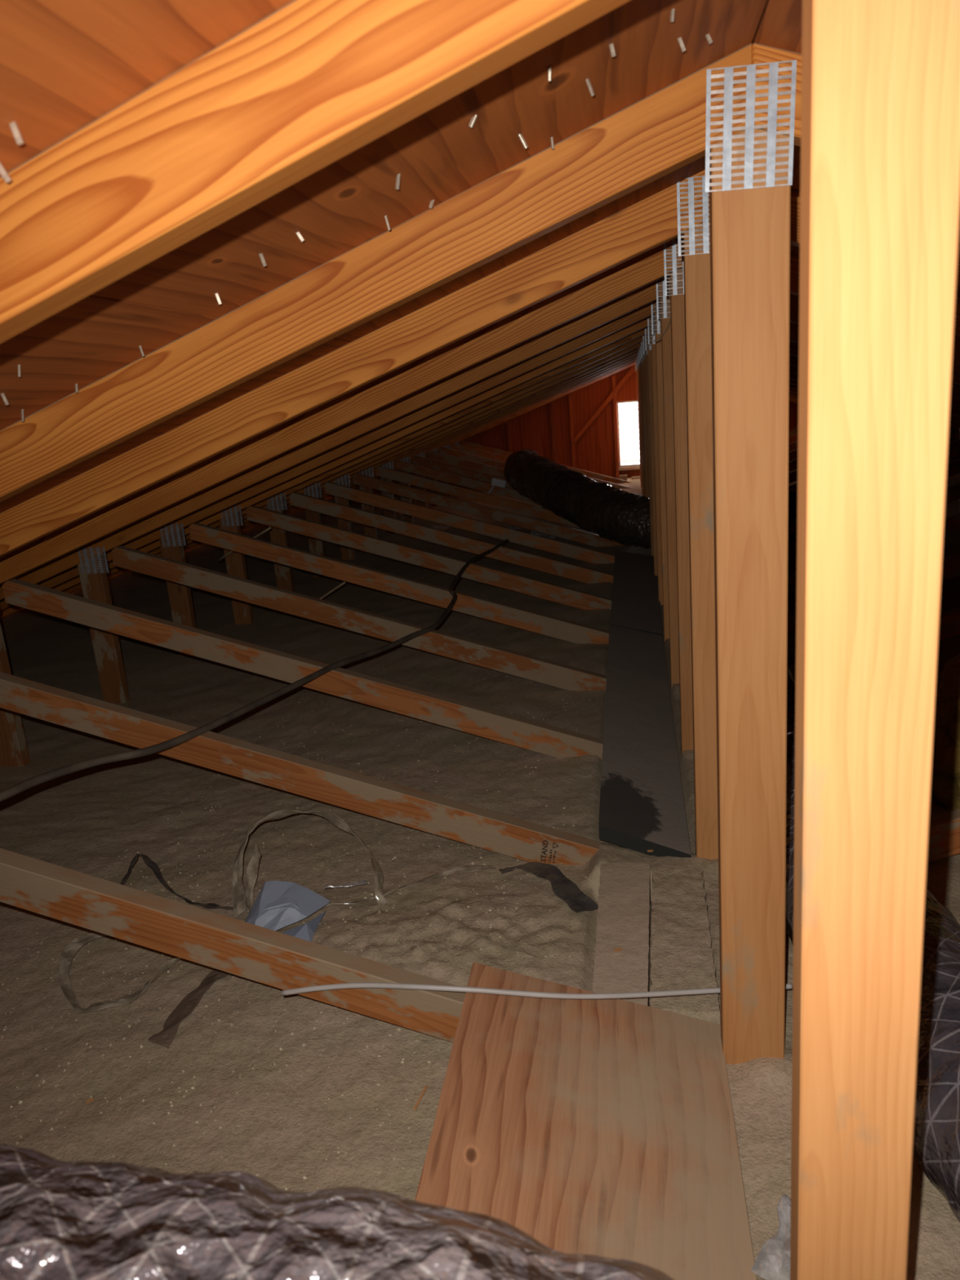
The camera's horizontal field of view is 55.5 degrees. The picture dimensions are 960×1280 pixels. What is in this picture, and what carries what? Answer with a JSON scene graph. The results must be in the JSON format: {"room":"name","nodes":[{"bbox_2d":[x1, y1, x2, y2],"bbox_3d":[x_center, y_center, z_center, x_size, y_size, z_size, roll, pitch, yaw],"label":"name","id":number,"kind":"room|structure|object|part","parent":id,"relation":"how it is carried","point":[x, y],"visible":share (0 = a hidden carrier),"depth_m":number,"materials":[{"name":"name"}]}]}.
{"room":"building cavity","nodes":[
{"label":"building cavity","id":0,"kind":"room"},
{"bbox_2d":[0,456,959,1279],"bbox_3d":[0.978,-0.337,4.886,7.747,0.066,12.070,-2,15,10],"label":"floor","id":1,"kind":"structure","parent":0,"point":[82,820],"depth_m":1.98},
{"bbox_2d":[85,1097,94,1103],"bbox_3d":[-0.601,0.710,1.405,0.012,0.003,0.006,-15,18,-35],"label":"chip","id":2,"kind":"object","parent":1,"relation":"on","point":[91,1100],"visible":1,"depth_m":1.40,"materials":[{"name":"brown wood"}]},
{"bbox_2d":[58,931,181,1012],"bbox_3d":[-0.660,0.611,1.716,0.300,0.027,0.262,-2,15,10],"label":"strip","id":3,"kind":"object","parent":1,"relation":"on","point":[66,957],"visible":0.73,"depth_m":1.68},
{"bbox_2d":[120,853,236,910],"bbox_3d":[-0.638,0.519,1.960,0.322,0.072,0.117,0,15,18],"label":"strip","id":4,"kind":"object","parent":1,"relation":"on","point":[147,860],"visible":0.89,"depth_m":1.99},
{"bbox_2d":[147,968,230,1048],"bbox_3d":[-0.494,0.628,1.632,0.057,0.028,0.269,2,16,23],"label":"strip","id":5,"kind":"object","parent":1,"relation":"on","point":[165,1037],"visible":0.75,"depth_m":1.58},
{"bbox_2d":[226,859,249,913],"bbox_3d":[-0.509,0.520,1.922,0.018,0.074,0.132,-11,16,-24],"label":"strip","id":6,"kind":"object","parent":1,"relation":"on","point":[228,863],"visible":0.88,"depth_m":1.94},
{"bbox_2d":[244,844,261,911],"bbox_3d":[-0.485,0.506,1.926,0.022,0.102,0.124,-4,15,2],"label":"strip","id":7,"kind":"object","parent":1,"relation":"on","point":[251,873],"visible":0.94,"depth_m":1.93,"materials":[{"name":"beige fabric"}]},
{"bbox_2d":[244,880,330,942],"bbox_3d":[-0.394,0.538,1.795,0.164,0.083,0.130,-2,15,10],"label":"plastic sheet","id":8,"kind":"object","parent":1,"relation":"on","point":[278,904],"visible":0.82,"depth_m":1.80,"materials":[{"name":"plastic"}]},
{"bbox_2d":[1,664,602,1191],"bbox_3d":[-0.282,0.436,2.326,1.137,0.041,2.682,-2,15,10],"label":"crumbs","id":9,"kind":"object","parent":1,"relation":"on","point":[20,1102],"visible":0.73,"depth_m":1.66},
{"bbox_2d":[231,809,386,918],"bbox_3d":[-0.366,0.466,1.966,0.326,0.146,0.245,-5,15,-3],"label":"strip","id":10,"kind":"object","parent":1,"relation":"on","point":[238,899],"visible":1,"depth_m":1.94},
{"bbox_2d":[319,581,346,599],"bbox_3d":[-0.730,-0.197,4.237,0.259,0.153,0.015,1,16,21],"label":"stick","id":11,"kind":"object","parent":1,"relation":"on","point":[344,582],"visible":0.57,"depth_m":4.21,"materials":[{"name":"brown wood"}]},
{"bbox_2d":[0,1143,674,1279],"bbox_3d":[-0.505,0.549,0.535,2.240,0.677,0.525,-1,15,15],"label":"duct","id":12,"kind":"object","parent":1,"relation":"on","point":[60,1220],"visible":1,"depth_m":0.51,"materials":[{"name":"silver metal"}]},
{"bbox_2d":[324,880,367,888],"bbox_3d":[-0.281,0.508,1.900,0.090,0.017,0.027,-8,15,-13],"label":"strip","id":13,"kind":"object","parent":1,"relation":"on","point":[362,882],"visible":1,"depth_m":1.90,"materials":[{"name":"metal"}]},
{"bbox_2d":[324,865,495,906],"bbox_3d":[-0.148,0.517,1.926,0.389,0.019,0.040,-10,16,-20],"label":"strip","id":14,"kind":"object","parent":1,"relation":"on","point":[478,868],"visible":0.92,"depth_m":1.96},
{"bbox_2d":[413,1085,427,1110],"bbox_3d":[-0.088,0.679,1.355,0.004,0.008,0.055,0,15,16],"label":"chip","id":15,"kind":"object","parent":1,"relation":"on","point":[425,1086],"visible":1,"depth_m":1.35,"materials":[{"name":"brown wood"}]},
{"bbox_2d":[498,862,598,912],"bbox_3d":[0.148,0.504,1.890,0.098,0.020,0.275,-15,18,-36],"label":"strip","id":16,"kind":"object","parent":1,"relation":"on","point":[562,887],"visible":0.99,"depth_m":1.87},
{"bbox_2d":[414,962,756,1279],"bbox_3d":[0.124,0.667,1.093,0.388,0.103,0.774,-2,15,10],"label":"plywood sheet","id":17,"kind":"object","parent":1,"relation":"on","point":[600,1127],"visible":0.92,"depth_m":1.18,"materials":[{"name":"brown wood"}]},
{"bbox_2d":[281,982,792,999],"bbox_3d":[0.090,0.547,1.412,0.799,0.080,0.047,-5,15,0],"label":"tube","id":18,"kind":"object","parent":17,"relation":"on","point":[344,985],"visible":0.8,"depth_m":1.40,"materials":[{"name":"white plastic"}]},
{"bbox_2d":[592,862,650,1006],"bbox_3d":[0.267,0.556,1.678,0.104,0.061,0.482,-2,15,10],"label":"plank","id":19,"kind":"object","parent":1,"relation":"on","point":[624,915],"visible":0.84,"depth_m":1.66,"materials":[{"name":"beige wood"}]},
{"bbox_2d":[613,946,622,952],"bbox_3d":[0.242,0.543,1.599,0.016,0.004,0.008,-13,17,-29],"label":"chip","id":20,"kind":"object","parent":19,"relation":"on","point":[619,948],"visible":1,"depth_m":1.60,"materials":[{"name":"brown wood"}]},
{"bbox_2d":[619,475,626,480],"bbox_3d":[1.620,-1.810,10.303,0.085,0.100,0.040,-2,15,10],"label":"wood block","id":21,"kind":"object","parent":1,"relation":"on","point":[621,477],"visible":0.53,"depth_m":10.28,"materials":[{"name":"brown wood"}]},
{"bbox_2d":[631,475,639,479],"bbox_3d":[1.933,-1.856,10.408,0.424,0.039,0.078,-5,15,-1],"label":"lumber offcut","id":22,"kind":"object","parent":1,"relation":"on","point":[637,477],"visible":0.19,"depth_m":10.36,"materials":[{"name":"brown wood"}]},
{"bbox_2d":[609,550,662,637],"bbox_3d":[0.790,-0.263,4.551,0.245,0.093,1.825,-2,15,10],"label":"board","id":23,"kind":"object","parent":1,"relation":"on","point":[635,602],"visible":0.87,"depth_m":4.30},
{"bbox_2d":[598,624,691,857],"bbox_3d":[0.493,0.210,2.830,0.208,0.096,1.824,-2,15,10],"label":"board","id":24,"kind":"object","parent":1,"relation":"on","point":[642,807],"visible":0.99,"depth_m":2.41,"materials":[{"name":"grey wood"}]},
{"bbox_2d":[503,448,797,549],"bbox_3d":[0.897,-1.044,6.529,1.138,0.589,3.347,-14,17,-31],"label":"duct","id":25,"kind":"object","parent":1,"relation":"on","point":[622,517],"visible":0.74,"depth_m":5.97,"materials":[{"name":"black plastic"}]},
{"bbox_2d":[649,866,719,1023],"bbox_3d":[0.365,0.556,1.668,0.118,0.063,0.457,-2,15,10],"label":"insulation","id":26,"kind":"object","parent":1,"relation":"on","point":[682,957],"visible":0.94,"depth_m":1.62},
{"bbox_2d":[751,1193,791,1279],"bbox_3d":[0.355,0.692,1.056,0.084,0.048,0.113,-1,15,15],"label":"wrap","id":27,"kind":"object","parent":1,"relation":"on","point":[772,1262],"visible":0.71,"depth_m":1.03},
{"bbox_2d":[785,666,959,1222],"bbox_3d":[0.751,0.337,1.903,0.430,0.254,3.156,-3,15,6],"label":"duct","id":28,"kind":"object","parent":1,"relation":"on","point":[936,1134],"visible":0.11,"depth_m":1.10,"materials":[{"name":"silver metal"}]},
{"bbox_2d":[931,653,959,811],"bbox_3d":[1.198,0.237,2.113,0.387,0.467,0.425,-2,15,10],"label":"fibreglass batt","id":29,"kind":"object","parent":1,"relation":"on","point":[945,776],"visible":0.54,"depth_m":2.07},
{"bbox_2d":[0,0,959,512],"bbox_3d":[0.934,-0.980,4.765,8.307,1.434,12.580,-2,15,10],"label":"ceiling","id":30,"kind":"structure","parent":0,"point":[64,64],"depth_m":0.94,"materials":[{"name":"brown wood"}]},
{"bbox_3d":[-1.082,0.098,0.196,1.151,0.407,2.437,-2,15,10],"label":"sheathing panel","id":31,"kind":"part","parent":30,"relation":"part of","materials":[{"name":"brown wood"}]},
{"bbox_3d":[-0.708,-0.539,2.521,1.151,0.407,2.437,-2,15,10],"label":"sheathing panel","id":32,"kind":"part","parent":30,"relation":"part of","materials":[{"name":"brown wood"}]},
{"bbox_3d":[-0.017,-0.557,1.125,0.676,0.244,2.437,-2,15,10],"label":"sheathing panel","id":33,"kind":"part","parent":30,"relation":"part of","materials":[{"name":"brown wood"}]},
{"bbox_2d":[0,42,801,1064],"bbox_3d":[0.366,0.038,1.225,7.807,1.477,0.041,-2,15,10],"label":"roof truss","id":34,"kind":"object","parent":30,"relation":"attached to","point":[740,111],"visible":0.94,"depth_m":1.18,"materials":[{"name":"brown wood"}]},
{"bbox_3d":[0.367,0.079,1.237,0.089,1.392,0.038,-2,15,10],"label":"king post","id":35,"kind":"part","parent":34,"relation":"part of","materials":[{"name":"brown wood"}]},
{"bbox_3d":[0.309,-0.586,1.043,0.098,0.128,0.003,0,15,9],"label":"nail plate","id":36,"kind":"part","parent":34,"relation":"part of","materials":[{"name":"metal"}]},
{"bbox_2d":[0,0,959,1279],"bbox_3d":[0.278,0.189,0.673,7.807,1.477,0.041,-2,15,10],"label":"roof truss","id":37,"kind":"object","parent":30,"relation":"attached to","point":[309,84],"visible":1,"depth_m":0.59,"materials":[{"name":"brown wood"}]},
{"bbox_3d":[0.282,0.230,0.685,0.084,1.392,0.038,-2,15,10],"label":"king post","id":38,"kind":"part","parent":37,"relation":"part of","materials":[{"name":"brown wood"}]},
{"bbox_2d":[0,168,959,865],"bbox_3d":[0.459,-0.121,1.806,7.808,1.477,0.041,-2,15,10],"label":"roof truss","id":39,"kind":"object","parent":30,"relation":"attached to","point":[682,207],"visible":0.7,"depth_m":1.85,"materials":[{"name":"brown wood"}]},
{"bbox_3d":[0.401,-0.756,1.622,0.098,0.128,0.003,-2,15,10],"label":"nail plate","id":40,"kind":"part","parent":39,"relation":"part of","materials":[{"name":"metal"}]},
{"bbox_3d":[0.464,-0.081,1.818,0.084,1.392,0.038,-2,15,10],"label":"king post","id":41,"kind":"part","parent":39,"relation":"part of","materials":[{"name":"brown wood"}]},
{"bbox_2d":[0,234,959,766],"bbox_3d":[0.553,-0.281,2.388,7.807,1.477,0.041,-2,15,10],"label":"roof truss","id":42,"kind":"object","parent":30,"relation":"attached to","point":[663,260],"visible":0.41,"depth_m":2.57,"materials":[{"name":"brown wood"}]},
{"bbox_3d":[0.495,-0.905,2.206,0.098,0.128,0.003,-2,15,10],"label":"nail plate","id":43,"kind":"part","parent":42,"relation":"part of","materials":[{"name":"metal"}]},
{"bbox_3d":[0.560,-0.240,2.399,0.084,1.392,0.038,-2,15,10],"label":"king post","id":44,"kind":"part","parent":42,"relation":"part of","materials":[{"name":"brown wood"}]},
{"bbox_2d":[0,275,959,703],"bbox_3d":[0.646,-0.440,2.969,7.808,1.477,0.041,-2,15,10],"label":"roof truss","id":45,"kind":"object","parent":30,"relation":"attached to","point":[89,558],"visible":0.6,"depth_m":3.18,"materials":[{"name":"brown wood"}]},
{"bbox_3d":[-1.408,-0.289,3.321,0.105,0.095,0.003,-2,15,10],"label":"nail plate","id":46,"kind":"part","parent":45,"relation":"part of","materials":[{"name":"metal"}]},
{"bbox_2d":[653,316,671,342],"bbox_3d":[0.559,-0.968,2.780,0.061,0.107,0.013,-3,15,5],"label":"loose wire","id":47,"kind":"object","parent":45,"relation":"hanging from","point":[670,317],"visible":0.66,"depth_m":2.78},
{"bbox_3d":[0.590,-1.054,2.790,0.098,0.128,0.003,-2,15,10],"label":"nail plate","id":48,"kind":"part","parent":45,"relation":"part of","materials":[{"name":"metal"}]},
{"bbox_3d":[0.653,-0.399,2.981,0.084,1.392,0.038,-2,15,10],"label":"king post","id":49,"kind":"part","parent":45,"relation":"part of","materials":[{"name":"brown wood"}]},
{"bbox_2d":[0,297,959,656],"bbox_3d":[0.741,-0.599,3.550,7.808,1.477,0.041,-2,15,10],"label":"roof truss","id":50,"kind":"object","parent":30,"relation":"attached to","point":[170,537],"visible":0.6,"depth_m":3.77,"materials":[{"name":"brown wood"}]},
{"bbox_3d":[-1.314,-0.449,3.902,0.105,0.095,0.003,-2,15,10],"label":"nail plate","id":51,"kind":"part","parent":50,"relation":"part of","materials":[{"name":"metal"}]},
{"bbox_3d":[0.684,-1.202,3.374,0.098,0.128,0.003,-2,15,10],"label":"nail plate","id":52,"kind":"part","parent":50,"relation":"part of","materials":[{"name":"metal"}]},
{"bbox_3d":[0.747,-0.559,3.562,0.084,1.392,0.038,-2,15,10],"label":"king post","id":53,"kind":"part","parent":50,"relation":"part of","materials":[{"name":"brown wood"}]},
{"bbox_2d":[0,314,959,624],"bbox_3d":[0.835,-0.759,4.131,7.806,1.477,0.041,-2,15,10],"label":"roof truss","id":54,"kind":"object","parent":30,"relation":"attached to","point":[228,517],"visible":0.48,"depth_m":4.36,"materials":[{"name":"brown wood"}]},
{"bbox_3d":[-1.221,-0.608,4.483,0.105,0.095,0.003,-2,15,10],"label":"nail plate","id":55,"kind":"part","parent":54,"relation":"part of","materials":[{"name":"metal"}]},
{"bbox_2d":[217,526,271,561],"bbox_3d":[-1.095,-0.443,4.228,0.384,0.168,0.015,5,17,32],"label":"stick","id":56,"kind":"object","parent":54,"relation":"attached to","point":[269,527],"visible":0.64,"depth_m":4.17,"materials":[{"name":"brown wood"}]},
{"bbox_2d":[0,538,508,801],"bbox_3d":[-0.302,-0.107,3.224,0.288,0.171,3.992,0,15,17],"label":"electrical cable","id":57,"kind":"object","parent":54,"relation":"on","point":[22,786],"visible":1,"depth_m":2.11,"materials":[{"name":"black plastic"}]},
{"bbox_3d":[0.778,-1.353,3.958,0.098,0.128,0.003,-2,15,10],"label":"nail plate","id":58,"kind":"part","parent":54,"relation":"part of","materials":[{"name":"metal"}]},
{"bbox_3d":[0.839,-0.718,4.144,0.084,1.392,0.038,-2,15,10],"label":"king post","id":59,"kind":"part","parent":54,"relation":"part of","materials":[{"name":"brown wood"}]},
{"bbox_2d":[21,325,959,609],"bbox_3d":[0.926,-0.918,4.715,7.807,1.477,0.041,-2,15,10],"label":"roof truss","id":60,"kind":"object","parent":30,"relation":"attached to","point":[283,573],"visible":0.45,"depth_m":4.95,"materials":[{"name":"brown wood"}]},
{"bbox_3d":[-1.127,-0.768,5.067,0.105,0.095,0.003,-2,15,10],"label":"nail plate","id":61,"kind":"part","parent":60,"relation":"part of","materials":[{"name":"metal"}]},
{"bbox_2d":[431,524,449,531],"bbox_3d":[-0.219,-0.619,5.008,0.102,0.038,0.049,-1,15,13],"label":"paper scrap","id":62,"kind":"object","parent":60,"relation":"on","point":[437,526],"visible":1,"depth_m":5.01,"materials":[{"name":"grey paper"}]},
{"bbox_3d":[0.872,-1.513,4.541,0.098,0.128,0.003,-2,15,10],"label":"nail plate","id":63,"kind":"part","parent":60,"relation":"part of","materials":[{"name":"metal"}]},
{"bbox_3d":[0.930,-0.878,4.727,0.084,1.392,0.038,-2,15,10],"label":"king post","id":64,"kind":"part","parent":60,"relation":"part of","materials":[{"name":"brown wood"}]},
{"bbox_2d":[79,333,959,589],"bbox_3d":[1.019,-1.076,5.289,7.808,1.477,0.041,-2,15,10],"label":"roof truss","id":65,"kind":"object","parent":30,"relation":"attached to","point":[316,545],"visible":0.39,"depth_m":5.52,"materials":[{"name":"brown wood"}]},
{"bbox_3d":[-1.035,-0.925,5.641,0.105,0.095,0.003,-2,15,10],"label":"nail plate","id":66,"kind":"part","parent":65,"relation":"part of","materials":[{"name":"metal"}]},
{"bbox_2d":[509,526,523,529],"bbox_3d":[0.219,-0.681,5.539,0.080,0.018,0.031,0,15,16],"label":"scrap","id":67,"kind":"object","parent":65,"relation":"on","point":[510,527],"visible":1,"depth_m":5.54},
{"bbox_2d":[530,530,555,539],"bbox_3d":[0.383,-0.635,5.524,0.150,0.057,0.035,-1,15,12],"label":"scrap","id":68,"kind":"object","parent":65,"relation":"on","point":[532,532],"visible":1,"depth_m":5.53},
{"bbox_3d":[0.964,-1.671,5.115,0.098,0.128,0.003,-2,15,10],"label":"nail plate","id":69,"kind":"part","parent":65,"relation":"part of","materials":[{"name":"metal"}]},
{"bbox_3d":[1.022,-1.035,5.301,0.084,1.392,0.038,-2,15,10],"label":"king post","id":70,"kind":"part","parent":65,"relation":"part of","materials":[{"name":"brown wood"}]},
{"bbox_2d":[128,340,959,571],"bbox_3d":[1.113,-1.236,5.873,7.806,1.477,0.041,-2,15,10],"label":"roof truss","id":71,"kind":"object","parent":30,"relation":"attached to","point":[527,522],"visible":0.29,"depth_m":6.12,"materials":[{"name":"brown wood"}]},
{"bbox_3d":[-0.941,-1.085,6.225,0.105,0.095,0.003,-2,15,10],"label":"nail plate","id":72,"kind":"part","parent":71,"relation":"part of","materials":[{"name":"metal"}]},
{"bbox_3d":[1.058,-1.831,5.699,0.098,0.128,0.003,-2,15,10],"label":"nail plate","id":73,"kind":"part","parent":71,"relation":"part of","materials":[{"name":"metal"}]},
{"bbox_3d":[1.119,-1.195,5.885,0.084,1.392,0.038,-2,15,10],"label":"king post","id":74,"kind":"part","parent":71,"relation":"part of","materials":[{"name":"brown wood"}]},
{"bbox_2d":[184,345,959,552],"bbox_3d":[1.206,-1.394,6.451,7.807,1.477,0.041,-2,15,10],"label":"roof truss","id":75,"kind":"object","parent":30,"relation":"attached to","point":[433,485],"visible":0.28,"depth_m":6.71,"materials":[{"name":"brown wood"}]},
{"bbox_3d":[-0.848,-1.244,6.803,0.105,0.095,0.003,-2,15,10],"label":"nail plate","id":76,"kind":"part","parent":75,"relation":"part of","materials":[{"name":"metal"}]},
{"bbox_3d":[1.151,-1.989,6.277,0.098,0.128,0.003,-2,15,10],"label":"nail plate","id":77,"kind":"part","parent":75,"relation":"part of","materials":[{"name":"metal"}]},
{"bbox_3d":[1.212,-1.353,6.463,0.084,1.392,0.038,-2,15,10],"label":"king post","id":78,"kind":"part","parent":75,"relation":"part of","materials":[{"name":"brown wood"}]},
{"bbox_2d":[204,349,959,544],"bbox_3d":[1.299,-1.554,7.033,7.805,1.477,0.041,-2,15,10],"label":"roof truss","id":79,"kind":"object","parent":30,"relation":"attached to","point":[456,479],"visible":0.15,"depth_m":7.30,"materials":[{"name":"brown wood"}]},
{"bbox_3d":[-0.754,-1.403,7.385,0.105,0.095,0.003,-2,15,10],"label":"nail plate","id":80,"kind":"part","parent":79,"relation":"part of","materials":[{"name":"metal"}]},
{"bbox_2d":[484,477,506,493],"bbox_3d":[0.120,-1.233,7.289,0.188,0.129,0.071,-5,15,0],"label":"junction box","id":81,"kind":"object","parent":79,"relation":"attached to","point":[495,482],"visible":0.86,"depth_m":7.26,"materials":[{"name":"white plastic"}]},
{"bbox_3d":[0.148,-1.251,7.259,0.110,0.055,0.012,13,15,0],"label":"box lid","id":82,"kind":"part","parent":81,"relation":"part of","materials":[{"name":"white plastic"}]},
{"bbox_3d":[1.304,-1.513,7.045,0.084,1.392,0.038,-2,15,10],"label":"king post","id":83,"kind":"part","parent":79,"relation":"part of","materials":[{"name":"brown wood"}]},
{"bbox_2d":[240,352,959,532],"bbox_3d":[1.394,-1.714,7.618,7.809,1.477,0.041,-2,15,10],"label":"roof truss","id":84,"kind":"object","parent":30,"relation":"attached to","point":[793,464],"visible":0.18,"depth_m":7.90,"materials":[{"name":"brown wood"}]},
{"bbox_3d":[-0.660,-1.563,7.970,0.105,0.095,0.003,-2,15,10],"label":"nail plate","id":85,"kind":"part","parent":84,"relation":"part of","materials":[{"name":"metal"}]},
{"bbox_3d":[1.398,-1.673,7.630,0.084,1.392,0.038,-2,15,10],"label":"king post","id":86,"kind":"part","parent":84,"relation":"part of","materials":[{"name":"brown wood"}]},
{"bbox_2d":[284,355,959,514],"bbox_3d":[1.490,-1.876,8.208,7.807,1.477,0.041,-2,15,10],"label":"roof truss","id":87,"kind":"object","parent":30,"relation":"attached to","point":[793,455],"visible":0.11,"depth_m":8.49,"materials":[{"name":"brown wood"}]},
{"bbox_3d":[-0.565,-1.725,8.560,0.105,0.095,0.003,-2,15,10],"label":"nail plate","id":88,"kind":"part","parent":87,"relation":"part of","materials":[{"name":"metal"}]},
{"bbox_3d":[1.494,-1.835,8.220,0.084,1.392,0.038,-2,15,10],"label":"king post","id":89,"kind":"part","parent":87,"relation":"part of","materials":[{"name":"brown wood"}]},
{"bbox_2d":[287,359,959,515],"bbox_3d":[1.579,-2.031,8.775,7.808,1.477,0.041,-2,15,10],"label":"roof truss","id":90,"kind":"object","parent":30,"relation":"attached to","point":[793,446],"visible":0.08,"depth_m":9.06,"materials":[{"name":"brown wood"}]},
{"bbox_3d":[1.583,-1.990,8.788,0.084,1.392,0.038,-2,15,10],"label":"king post","id":91,"kind":"part","parent":90,"relation":"part of","materials":[{"name":"brown wood"}]},
{"bbox_2d":[325,362,951,500],"bbox_3d":[1.770,-2.353,9.951,7.806,1.477,0.041,-2,15,10],"label":"roof truss","id":92,"kind":"object","parent":30,"relation":"attached to","point":[795,430],"visible":0.11,"depth_m":10.16,"materials":[{"name":"brown wood"}]},
{"bbox_3d":[1.774,-2.313,9.963,0.084,1.392,0.038,-2,15,10],"label":"king post","id":93,"kind":"part","parent":92,"relation":"part of","materials":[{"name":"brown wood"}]},
{"bbox_2d":[324,360,955,500],"bbox_3d":[1.677,-2.194,9.371,7.805,1.477,0.041,-2,15,10],"label":"roof truss","id":94,"kind":"object","parent":30,"relation":"attached to","point":[794,437],"visible":0.07,"depth_m":9.57,"materials":[{"name":"brown wood"}]},
{"bbox_3d":[1.679,-2.154,9.384,0.084,1.392,0.038,-2,15,10],"label":"king post","id":95,"kind":"part","parent":94,"relation":"part of","materials":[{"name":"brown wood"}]},
{"bbox_3d":[0.652,-0.581,1.011,0.676,0.244,2.437,-2,15,10],"label":"sheathing panel","id":96,"kind":"part","parent":30,"relation":"part of","materials":[{"name":"brown wood"}]},
{"bbox_2d":[355,364,959,493],"bbox_3d":[1.858,-2.416,10.481,8.007,1.678,0.090,-2,15,10],"label":"wall","id":97,"kind":"structure","parent":0,"point":[578,428],"depth_m":10.62,"materials":[{"name":"brown wood"}]},
{"bbox_3d":[-1.428,-1.849,11.202,1.250,0.733,0.020,-2,15,10],"label":"sheathing panel","id":98,"kind":"part","parent":97,"relation":"part of","materials":[{"name":"brown wood"}]},
{"bbox_3d":[-0.216,-2.099,10.938,1.245,1.160,0.020,-2,15,10],"label":"sheathing panel","id":99,"kind":"part","parent":97,"relation":"part of","materials":[{"name":"brown wood"}]},
{"bbox_3d":[0.990,-2.349,10.676,1.238,1.585,0.020,-2,15,10],"label":"sheathing panel","id":100,"kind":"part","parent":97,"relation":"part of","materials":[{"name":"brown wood"}]},
{"bbox_3d":[1.817,-2.990,10.367,0.541,0.505,0.020,-2,15,10],"label":"sheathing panel","id":101,"kind":"part","parent":97,"relation":"part of","materials":[{"name":"brown wood"}]},
{"bbox_2d":[616,400,639,471],"bbox_3d":[1.869,-2.374,10.536,0.561,0.777,0.145,-2,15,10],"label":"vent","id":102,"kind":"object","parent":97,"relation":"in","point":[633,466],"depth_m":10.58,"materials":[{"name":"white metal"}]},
{"bbox_3d":[1.912,-1.824,10.672,0.541,0.430,0.020,-2,15,10],"label":"sheathing panel","id":103,"kind":"part","parent":97,"relation":"part of","materials":[{"name":"brown wood"}]},
{"bbox_3d":[3.973,-2.254,10.223,1.250,1.164,0.020,-2,15,10],"label":"sheathing panel","id":104,"kind":"part","parent":97,"relation":"part of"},
{"bbox_3d":[5.224,-2.092,10.066,1.257,0.736,0.020,-2,15,10],"label":"sheathing panel","id":105,"kind":"part","parent":97,"relation":"part of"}
]}

